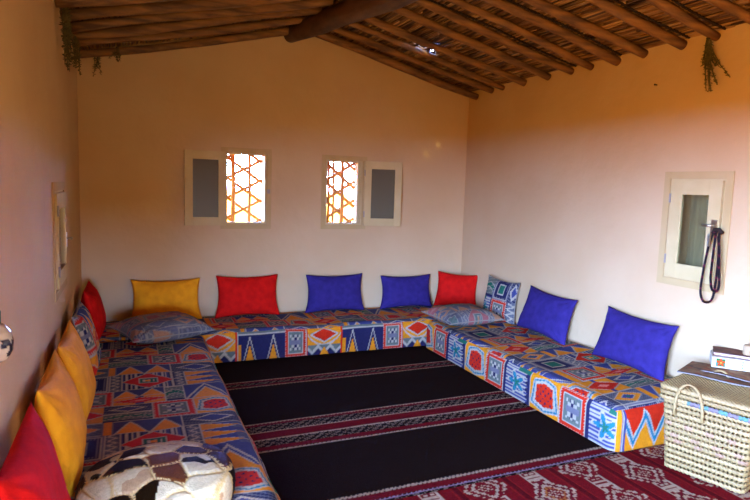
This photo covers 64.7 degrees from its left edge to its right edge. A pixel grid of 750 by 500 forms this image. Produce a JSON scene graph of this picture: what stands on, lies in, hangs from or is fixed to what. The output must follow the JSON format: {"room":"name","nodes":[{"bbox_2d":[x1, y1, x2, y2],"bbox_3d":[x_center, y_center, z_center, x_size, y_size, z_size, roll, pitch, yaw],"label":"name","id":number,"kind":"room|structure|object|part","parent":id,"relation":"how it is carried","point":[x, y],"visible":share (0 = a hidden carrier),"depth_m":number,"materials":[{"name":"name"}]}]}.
{"room":"traditional dwelling","nodes":[
{"label":"traditional dwelling","id":0,"kind":"room"},
{"bbox_2d":[0,0,81,470],"bbox_3d":[-1.396,-0.039,2.054,0.250,2.552,6.246,-1,7,-23],"label":"wall","id":1,"kind":"structure","parent":0,"point":[39,147],"depth_m":2.49,"materials":[{"name":"paint"}]},
{"bbox_2d":[0,311,13,362],"bbox_3d":[-1.024,0.211,1.604,0.077,0.193,0.083,2,6,7],"label":"hanging ornament","id":2,"kind":"object","parent":1,"relation":"hanging from","point":[6,337],"visible":1,"depth_m":1.59,"materials":[{"name":"ceramic"}]},
{"bbox_2d":[51,182,72,302],"bbox_3d":[-1.926,-0.071,3.428,0.288,0.650,0.640,-1,7,-23],"label":"window","id":3,"kind":"structure","parent":1,"relation":"in","point":[60,245],"depth_m":3.33,"materials":[{"name":"paint"}]},
{"bbox_3d":[-1.844,-0.072,3.463,0.030,0.526,0.510,-1,7,-23],"label":"sash frame","id":4,"kind":"part","parent":3,"relation":"part of","materials":[{"name":"beige paint"}]},
{"bbox_3d":[-1.844,-0.072,3.463,0.006,0.366,0.350,-1,7,-23],"label":"pane","id":5,"kind":"part","parent":3,"relation":"part of","materials":[{"name":"clear glass"}]},
{"bbox_2d":[72,36,81,74],"bbox_3d":[-2.089,-1.358,4.144,0.076,0.257,0.112,-1,7,-23],"label":"herb bundle","id":6,"kind":"object","parent":1,"relation":"hanging from","point":[76,43],"visible":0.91,"depth_m":4.12,"materials":[{"name":"green plant"}]},
{"bbox_2d":[77,26,468,321],"bbox_3d":[-0.800,-0.641,5.773,4.225,2.992,0.250,-1,7,-23],"label":"wall","id":7,"kind":"structure","parent":0,"point":[306,100],"depth_m":5.51,"materials":[{"name":"paint"}]},
{"bbox_2d":[184,147,271,228],"bbox_3d":[-1.377,-0.576,5.507,0.786,0.743,0.302,-1,7,-23],"label":"window","id":8,"kind":"structure","parent":7,"relation":"in","point":[206,197],"depth_m":5.36,"materials":[{"name":"cream painted wood"},{"name":"glass"},{"name":"painted metal"}]},
{"bbox_3d":[-1.520,-0.554,5.309,0.368,0.667,0.028,-1,7,-25],"label":"sash frame","id":9,"kind":"part","parent":8,"relation":"part of","materials":[{"name":"beige paint"}]},
{"bbox_3d":[-1.520,-0.554,5.309,0.234,0.533,0.006,-1,7,-25],"label":"pane","id":10,"kind":"part","parent":8,"relation":"part of","materials":[{"name":"grey glass"}]},
{"bbox_3d":[-1.191,-0.567,5.478,0.466,0.743,0.008,-1,7,-23],"label":"casing","id":11,"kind":"part","parent":8,"relation":"part of","materials":[{"name":"paint"}]},
{"bbox_3d":[-1.204,-0.571,5.509,0.376,0.653,0.060,-1,7,-23],"label":"frame","id":12,"kind":"part","parent":8,"relation":"part of","materials":[{"name":"beige paint"}]},
{"bbox_2d":[320,155,402,228],"bbox_3d":[-0.167,-0.580,6.011,0.822,0.722,0.307,0,6,-16],"label":"window","id":13,"kind":"structure","parent":7,"relation":"in","point":[379,190],"depth_m":5.94,"materials":[{"name":"cream painted wood"},{"name":"glass"},{"name":"painted metal"}]},
{"bbox_3d":[-0.305,-0.567,5.848,0.472,0.722,0.008,-1,7,-23],"label":"casing","id":14,"kind":"part","parent":13,"relation":"part of","materials":[{"name":"paint"}]},
{"bbox_3d":[-0.318,-0.570,5.879,0.382,0.632,0.060,-1,7,-23],"label":"frame","id":15,"kind":"part","parent":13,"relation":"part of","materials":[{"name":"beige paint"}]},
{"bbox_3d":[0.077,-0.562,5.946,0.251,0.508,0.006,0,6,-13],"label":"pane","id":16,"kind":"part","parent":13,"relation":"part of","materials":[{"name":"grey glass"}]},
{"bbox_3d":[0.077,-0.562,5.946,0.385,0.642,0.028,0,6,-13],"label":"sash frame","id":17,"kind":"part","parent":13,"relation":"part of","materials":[{"name":"beige paint"}]},
{"bbox_2d":[60,0,749,91],"bbox_3d":[0.503,-1.506,2.617,4.325,0.531,7.046,-1,7,-23],"label":"ceiling","id":18,"kind":"structure","parent":0,"point":[583,9],"depth_m":4.44,"materials":[{"name":"wood"}]},
{"bbox_2d":[59,7,76,71],"bbox_3d":[-1.839,-1.265,3.553,0.093,0.360,0.256,-1,7,-23],"label":"herb bundle","id":19,"kind":"object","parent":18,"relation":"hanging from","point":[66,31],"visible":0.97,"depth_m":3.48,"materials":[{"name":"green plant"}]},
{"bbox_2d":[92,57,101,75],"bbox_3d":[-2.261,-1.510,4.811,0.077,0.208,0.080,-1,7,-23],"label":"herb bundle","id":20,"kind":"object","parent":18,"relation":"hanging from","point":[97,60],"visible":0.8,"depth_m":4.80,"materials":[{"name":"green plant"}]},
{"bbox_2d":[54,0,174,7],"bbox_3d":[-0.980,-1.645,3.730,1.854,0.496,0.092,-1,7,-24],"label":"rafter","id":21,"kind":"object","parent":18,"relation":"attached to","point":[58,3],"visible":1,"depth_m":3.46,"materials":[{"name":"brown wood"}]},
{"bbox_2d":[59,0,298,20],"bbox_3d":[-1.090,-1.671,3.994,1.856,0.498,0.113,-1,7,-23],"label":"rafter","id":22,"kind":"object","parent":18,"relation":"attached to","point":[177,6],"visible":0.93,"depth_m":3.87,"materials":[{"name":"brown wood"}]},
{"bbox_2d":[75,27,288,58],"bbox_3d":[-1.528,-1.776,5.041,1.855,0.498,0.096,-1,7,-24],"label":"rafter","id":23,"kind":"object","parent":18,"relation":"attached to","point":[253,35],"visible":0.86,"depth_m":5.01,"materials":[{"name":"brown wood"}]},
{"bbox_2d":[109,46,120,61],"bbox_3d":[-2.088,-1.590,4.793,0.093,0.116,0.142,3,6,15],"label":"herb bundle","id":24,"kind":"object","parent":23,"relation":"hanging from","point":[114,52],"visible":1,"depth_m":4.78,"materials":[{"name":"green plant"}]},
{"bbox_2d":[78,15,308,46],"bbox_3d":[-1.423,-1.774,4.790,1.855,0.490,0.102,-1,7,-24],"label":"rafter","id":25,"kind":"object","parent":18,"relation":"attached to","point":[255,25],"visible":0.78,"depth_m":4.80,"materials":[{"name":"brown wood"}]},
{"bbox_2d":[70,7,321,40],"bbox_3d":[-1.300,-1.742,4.498,1.854,0.498,0.118,-1,7,-23],"label":"rafter","id":26,"kind":"object","parent":18,"relation":"attached to","point":[161,27],"visible":0.78,"depth_m":4.40,"materials":[{"name":"brown wood"}]},
{"bbox_2d":[70,0,332,32],"bbox_3d":[-1.202,-1.698,4.260,1.855,0.494,0.107,-1,7,-22],"label":"rafter","id":27,"kind":"object","parent":18,"relation":"attached to","point":[95,24],"visible":0.8,"depth_m":4.21,"materials":[{"name":"brown wood"}]},
{"bbox_2d":[284,0,417,42],"bbox_3d":[0.624,-1.597,2.717,0.458,0.239,6.203,-1,7,-24],"label":"log","id":28,"kind":"object","parent":18,"relation":"attached to","point":[344,12],"visible":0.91,"depth_m":4.52,"materials":[{"name":"brown wood"}]},
{"bbox_2d":[315,33,478,99],"bbox_3d":[0.225,-1.795,5.743,1.834,0.511,0.097,-1,7,-23],"label":"rafter","id":29,"kind":"object","parent":18,"relation":"attached to","point":[376,56],"visible":0.92,"depth_m":5.70,"materials":[{"name":"brown wood"}]},
{"bbox_2d":[332,27,493,93],"bbox_3d":[0.317,-1.795,5.524,1.834,0.506,0.074,-1,7,-21],"label":"rafter","id":30,"kind":"object","parent":18,"relation":"attached to","point":[344,32],"visible":0.84,"depth_m":5.50,"materials":[{"name":"brown wood"}]},
{"bbox_2d":[348,22,504,90],"bbox_3d":[0.411,-1.765,5.298,1.829,0.493,0.068,-1,7,-24],"label":"rafter","id":31,"kind":"object","parent":18,"relation":"attached to","point":[361,27],"visible":0.84,"depth_m":5.29,"materials":[{"name":"brown wood"}]},
{"bbox_2d":[334,0,526,85],"bbox_3d":[0.519,-1.735,5.040,1.834,0.507,0.077,-1,7,-21],"label":"rafter","id":32,"kind":"object","parent":18,"relation":"attached to","point":[379,23],"visible":0.88,"depth_m":5.05,"materials":[{"name":"brown wood"}]},
{"bbox_2d":[393,7,550,80],"bbox_3d":[0.667,-1.691,4.686,1.834,0.502,0.079,-1,7,-24],"label":"rafter","id":33,"kind":"object","parent":18,"relation":"attached to","point":[433,25],"visible":0.91,"depth_m":4.71,"materials":[{"name":"brown wood"}]},
{"bbox_2d":[413,0,573,74],"bbox_3d":[0.774,-1.662,4.430,1.831,0.502,0.089,-1,7,-23],"label":"rafter","id":34,"kind":"object","parent":18,"relation":"attached to","point":[453,16],"visible":0.98,"depth_m":4.46,"materials":[{"name":"brown wood"}]},
{"bbox_2d":[428,0,576,66],"bbox_3d":[0.910,-1.652,4.435,1.537,0.390,0.042,-1,7,-23],"label":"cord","id":35,"kind":"object","parent":18,"relation":"attached to","point":[433,1],"visible":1,"depth_m":4.43,"materials":[{"name":"brown wood"}]},
{"bbox_2d":[445,0,593,69],"bbox_3d":[0.862,-1.634,4.222,1.830,0.499,0.084,-1,7,-23],"label":"rafter","id":36,"kind":"object","parent":18,"relation":"attached to","point":[496,19],"visible":1,"depth_m":4.28,"materials":[{"name":"brown wood"}]},
{"bbox_2d":[481,0,620,65],"bbox_3d":[0.960,-1.599,3.987,1.834,0.510,0.091,-1,7,-23],"label":"rafter","id":37,"kind":"object","parent":18,"relation":"attached to","point":[504,5],"visible":1,"depth_m":4.08,"materials":[{"name":"brown wood"}]},
{"bbox_2d":[507,0,621,55],"bbox_3d":[1.096,-1.598,3.990,1.537,0.390,0.042,-1,7,-23],"label":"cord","id":38,"kind":"object","parent":18,"relation":"attached to","point":[511,1],"visible":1,"depth_m":4.07,"materials":[{"name":"brown wood"}]},
{"bbox_2d":[521,0,647,57],"bbox_3d":[1.046,-1.583,3.777,1.834,0.508,0.088,-1,7,-21],"label":"rafter","id":39,"kind":"object","parent":18,"relation":"attached to","point":[599,32],"visible":1,"depth_m":3.91,"materials":[{"name":"brown wood"}]},
{"bbox_2d":[585,0,686,49],"bbox_3d":[1.168,-1.547,3.487,1.833,0.512,0.081,-1,7,-21],"label":"rafter","id":40,"kind":"object","parent":18,"relation":"attached to","point":[626,16],"visible":1,"depth_m":3.67,"materials":[{"name":"brown wood"}]},
{"bbox_2d":[614,0,689,38],"bbox_3d":[1.399,-1.515,3.527,1.337,0.340,0.042,-1,7,-23],"label":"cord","id":41,"kind":"object","parent":18,"relation":"attached to","point":[617,1],"visible":1,"depth_m":3.67,"materials":[{"name":"brown wood"}]},
{"bbox_2d":[646,0,720,40],"bbox_3d":[1.272,-1.516,3.239,1.830,0.500,0.090,-1,7,-23],"label":"rafter","id":42,"kind":"object","parent":18,"relation":"attached to","point":[666,6],"visible":1,"depth_m":3.48,"materials":[{"name":"brown wood"}]},
{"bbox_2d":[700,38,729,91],"bbox_3d":[2.047,-1.132,3.585,0.128,0.329,0.170,1,6,-11],"label":"herb bundle","id":43,"kind":"object","parent":42,"relation":"hanging from","point":[707,59],"visible":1,"depth_m":3.60,"materials":[{"name":"plant"}]},
{"bbox_2d":[671,0,725,29],"bbox_3d":[1.452,-1.496,3.268,1.437,0.367,0.042,-1,7,-23],"label":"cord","id":44,"kind":"object","parent":18,"relation":"attached to","point":[674,1],"visible":1,"depth_m":3.48,"materials":[{"name":"brown wood"}]},
{"bbox_2d":[703,0,749,23],"bbox_3d":[1.375,-1.491,2.993,1.831,0.501,0.080,-1,7,-23],"label":"rafter","id":45,"kind":"object","parent":18,"relation":"attached to","point":[727,6],"visible":1,"depth_m":3.25,"materials":[{"name":"brown wood"}]},
{"bbox_2d":[461,23,749,449],"bbox_3d":[2.273,-0.082,3.583,0.250,2.538,6.246,-1,7,-23],"label":"wall","id":46,"kind":"structure","parent":0,"point":[565,175],"depth_m":4.44,"materials":[{"name":"paint"}]},
{"bbox_2d":[656,171,734,294],"bbox_3d":[2.125,-0.127,3.834,0.290,0.751,0.496,-1,7,-23],"label":"window","id":47,"kind":"structure","parent":46,"relation":"in","point":[711,192],"depth_m":3.87,"materials":[{"name":"paint"}]},
{"bbox_3d":[2.044,-0.126,3.800,0.026,0.631,0.370,-1,7,-23],"label":"sash frame","id":48,"kind":"part","parent":47,"relation":"part of","materials":[{"name":"beige paint"}]},
{"bbox_3d":[2.074,-0.127,3.813,0.060,0.655,0.400,-1,7,-23],"label":"frame","id":49,"kind":"part","parent":47,"relation":"part of","materials":[{"name":"beige paint"}]},
{"bbox_2d":[686,195,708,266],"bbox_3d":[2.243,-0.130,3.889,0.030,0.695,0.430,-1,7,-23],"label":"window pane","id":50,"kind":"object","parent":47,"relation":"attached to","point":[699,203],"depth_m":4.00,"materials":[{"name":"clear glass"}]},
{"bbox_3d":[2.059,-0.152,3.661,0.036,0.016,0.063,-1,7,-23],"label":"lever handle","id":51,"kind":"part","parent":47,"relation":"part of","materials":[{"name":"silver metal"}]},
{"bbox_2d":[699,228,723,303],"bbox_3d":[2.049,0.098,3.598,0.041,0.472,0.149,-1,7,-23],"label":"cord","id":52,"kind":"object","parent":47,"relation":"hanging from","point":[715,231],"visible":1,"depth_m":3.58,"materials":[{"name":"black fabric"}]},
{"bbox_3d":[2.087,-0.140,3.648,0.006,0.090,0.040,-1,7,-23],"label":"lock plate","id":53,"kind":"part","parent":47,"relation":"part of","materials":[{"name":"silver metal"}]},
{"bbox_3d":[0.398,1.264,2.961,4.225,0.120,6.746,-1,7,-23],"label":"floor","id":54,"kind":"structure","parent":0,"visible":0},
{"bbox_2d":[71,335,280,499],"bbox_3d":[-1.103,1.012,2.937,0.936,0.270,3.715,-1,7,-23],"label":"mattress","id":55,"kind":"object","parent":54,"relation":"on","point":[175,390],"visible":0.62,"depth_m":3.22,"materials":[{"name":"fabric"}]},
{"bbox_2d":[0,402,70,499],"bbox_3d":[-1.008,0.780,1.777,0.179,0.484,0.618,-1,7,-24],"label":"cushion","id":56,"kind":"object","parent":55,"relation":"on","point":[31,469],"visible":1,"depth_m":1.71,"materials":[{"name":"red fabric"}]},
{"bbox_2d":[34,349,86,497],"bbox_3d":[-1.283,0.706,2.427,0.169,0.475,0.618,-1,7,-24],"label":"cushion","id":57,"kind":"object","parent":55,"relation":"on","point":[57,402],"visible":0.75,"depth_m":2.26,"materials":[{"name":"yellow fabric"}]},
{"bbox_2d":[56,319,95,420],"bbox_3d":[-1.545,0.641,3.055,0.189,0.455,0.613,0,6,-16],"label":"cushion","id":58,"kind":"object","parent":55,"relation":"on","point":[71,350],"visible":0.63,"depth_m":2.91,"materials":[{"name":"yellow fabric"}]},
{"bbox_2d":[70,299,100,374],"bbox_3d":[-1.810,0.574,3.699,0.183,0.443,0.578,0,6,-17],"label":"cushion","id":59,"kind":"object","parent":55,"relation":"on","point":[81,319],"visible":0.56,"depth_m":3.56,"materials":[{"name":"fabric"}]},
{"bbox_2d":[74,441,235,499],"bbox_3d":[-0.826,0.881,2.258,0.564,0.188,0.586,7,8,38],"label":"pouf","id":60,"kind":"object","parent":55,"relation":"on","point":[170,470],"visible":1,"depth_m":2.17,"materials":[{"name":"leather"}]},
{"bbox_2d":[108,311,215,343],"bbox_3d":[-1.663,0.600,4.622,0.646,0.181,0.527,-4,8,-42],"label":"pillow","id":61,"kind":"object","parent":55,"relation":"on","point":[158,327],"visible":1,"depth_m":4.49,"materials":[{"name":"fabric"}]},
{"bbox_2d":[99,304,440,362],"bbox_3d":[-0.663,0.752,5.490,3.719,0.268,0.676,-1,7,-23],"label":"mattress","id":62,"kind":"object","parent":54,"relation":"on","point":[289,334],"visible":0.55,"depth_m":5.27,"materials":[{"name":"fabric"}]},
{"bbox_2d":[81,281,105,338],"bbox_3d":[-2.179,0.477,4.580,0.188,0.415,0.561,0,6,-15],"label":"cushion","id":63,"kind":"object","parent":62,"relation":"on","point":[91,299],"visible":0.69,"depth_m":4.42,"materials":[{"name":"red fabric"}]},
{"bbox_2d":[131,278,201,318],"bbox_3d":[-1.833,0.443,5.201,0.612,0.372,0.157,-1,7,-26],"label":"cushion","id":64,"kind":"object","parent":62,"relation":"on","point":[182,295],"visible":0.83,"depth_m":5.15,"materials":[{"name":"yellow fabric"}]},
{"bbox_2d":[215,274,279,317],"bbox_3d":[-1.174,0.426,5.474,0.607,0.387,0.154,-1,7,-21],"label":"cushion","id":65,"kind":"object","parent":62,"relation":"on","point":[236,295],"visible":1,"depth_m":5.42,"materials":[{"name":"red fabric"}]},
{"bbox_2d":[305,273,364,312],"bbox_3d":[-0.388,0.423,5.803,0.623,0.372,0.148,-1,7,-24],"label":"cushion","id":66,"kind":"object","parent":62,"relation":"on","point":[325,293],"visible":1,"depth_m":5.75,"materials":[{"name":"blue fabric"}]},
{"bbox_2d":[380,274,431,308],"bbox_3d":[0.326,0.428,6.100,0.607,0.342,0.153,0,7,-20],"label":"cushion","id":67,"kind":"object","parent":62,"relation":"on","point":[411,290],"visible":1,"depth_m":6.04,"materials":[{"name":"blue fabric"}]},
{"bbox_2d":[433,271,477,305],"bbox_3d":[0.846,0.424,6.183,0.460,0.388,0.138,3,6,7],"label":"cushion","id":68,"kind":"object","parent":62,"relation":"on","point":[452,288],"visible":0.91,"depth_m":6.14,"materials":[{"name":"red fabric"}]},
{"bbox_2d":[215,345,638,499],"bbox_3d":[-0.024,1.059,4.125,2.457,0.006,2.604,-1,7,-23],"label":"woven rug","id":69,"kind":"object","parent":54,"relation":"on","point":[392,423],"visible":0.79,"depth_m":3.71,"materials":[{"name":"fabric"}]},
{"bbox_2d":[426,321,705,451],"bbox_3d":[1.281,0.887,4.638,0.790,0.300,2.397,-1,7,-23],"label":"mattress","id":70,"kind":"object","parent":54,"relation":"on","point":[616,406],"visible":0.73,"depth_m":4.03,"materials":[{"name":"fabric"}]},
{"bbox_2d":[421,303,505,325],"bbox_3d":[0.805,0.591,5.446,0.606,0.161,0.487,-1,7,-27],"label":"pillow","id":71,"kind":"object","parent":70,"relation":"on","point":[469,314],"visible":1,"depth_m":5.31,"materials":[{"name":"fabric"}]},
{"bbox_2d":[483,275,520,323],"bbox_3d":[1.177,0.475,5.610,0.138,0.429,0.457,-2,7,-34],"label":"cushion","id":72,"kind":"object","parent":70,"relation":"on","point":[500,298],"visible":0.88,"depth_m":5.51,"materials":[{"name":"fabric"}]},
{"bbox_2d":[517,285,577,344],"bbox_3d":[1.425,0.539,4.977,0.186,0.392,0.647,0,6,-19],"label":"cushion","id":73,"kind":"object","parent":70,"relation":"on","point":[549,315],"visible":1,"depth_m":4.87,"materials":[{"name":"blue fabric"}]},
{"bbox_2d":[592,306,678,380],"bbox_3d":[1.784,0.638,4.115,0.174,0.381,0.659,-1,7,-21],"label":"cushion","id":74,"kind":"object","parent":70,"relation":"on","point":[642,345],"visible":1,"depth_m":4.02,"materials":[{"name":"blue fabric"}]},
{"bbox_2d":[396,436,749,499],"bbox_3d":[1.166,1.276,2.381,2.748,0.006,1.751,-1,7,-23],"label":"rug","id":75,"kind":"object","parent":54,"relation":"on","point":[641,474],"visible":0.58,"depth_m":3.03,"materials":[{"name":"fabric"}]},
{"bbox_2d":[660,369,749,493],"bbox_3d":[1.837,0.947,3.180,0.439,0.510,0.480,-3,8,-40],"label":"woven basket","id":76,"kind":"object","parent":75,"relation":"on","point":[685,452],"visible":0.95,"depth_m":3.08,"materials":[{"name":"wicker"}]},
{"bbox_3d":[1.638,0.791,3.087,0.029,0.192,0.157,-3,8,-40],"label":"handle","id":77,"kind":"part","parent":76,"relation":"part of","materials":[{"name":"wicker"}]},
{"bbox_3d":[1.840,0.745,3.154,0.378,0.024,0.465,-3,8,-40],"label":"lid","id":78,"kind":"part","parent":76,"relation":"part of","materials":[{"name":"wicker"}]},
{"bbox_2d":[677,361,749,386],"bbox_3d":[2.006,0.711,3.354,0.460,0.015,0.300,7,8,42],"label":"magazine","id":79,"kind":"object","parent":76,"relation":"on","point":[693,368],"visible":0.55,"depth_m":3.35,"materials":[{"name":"paper"}]},
{"bbox_2d":[701,365,749,381],"bbox_3d":[2.090,0.704,3.324,0.240,0.013,0.400,-4,8,-41],"label":"magazine","id":80,"kind":"object","parent":79,"relation":"on","point":[740,375],"visible":0.66,"depth_m":3.34,"materials":[{"name":"paper"}]},
{"bbox_2d":[709,350,749,371],"bbox_3d":[2.116,0.653,3.457,0.270,0.062,0.161,5,7,25],"label":"box","id":81,"kind":"object","parent":80,"relation":"on","point":[715,361],"visible":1,"depth_m":3.41,"materials":[{"name":"white cardboard"}]},
{"bbox_2d":[713,346,749,359],"bbox_3d":[2.127,0.609,3.472,0.250,0.021,0.160,5,7,29],"label":"book","id":82,"kind":"object","parent":81,"relation":"on","point":[717,351],"visible":1,"depth_m":3.45,"materials":[{"name":"brown paper"}]},
{"bbox_2d":[742,344,749,355],"bbox_3d":[2.153,0.576,3.407,0.060,0.058,0.060,-1,7,-23],"label":"pot","id":83,"kind":"object","parent":82,"relation":"on","point":[746,347],"visible":1,"depth_m":3.39,"materials":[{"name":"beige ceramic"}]},
{"bbox_3d":[1.951,0.772,3.351,0.029,0.192,0.157,-3,8,-40],"label":"handle","id":84,"kind":"part","parent":76,"relation":"part of","materials":[{"name":"wicker"}]}
]}

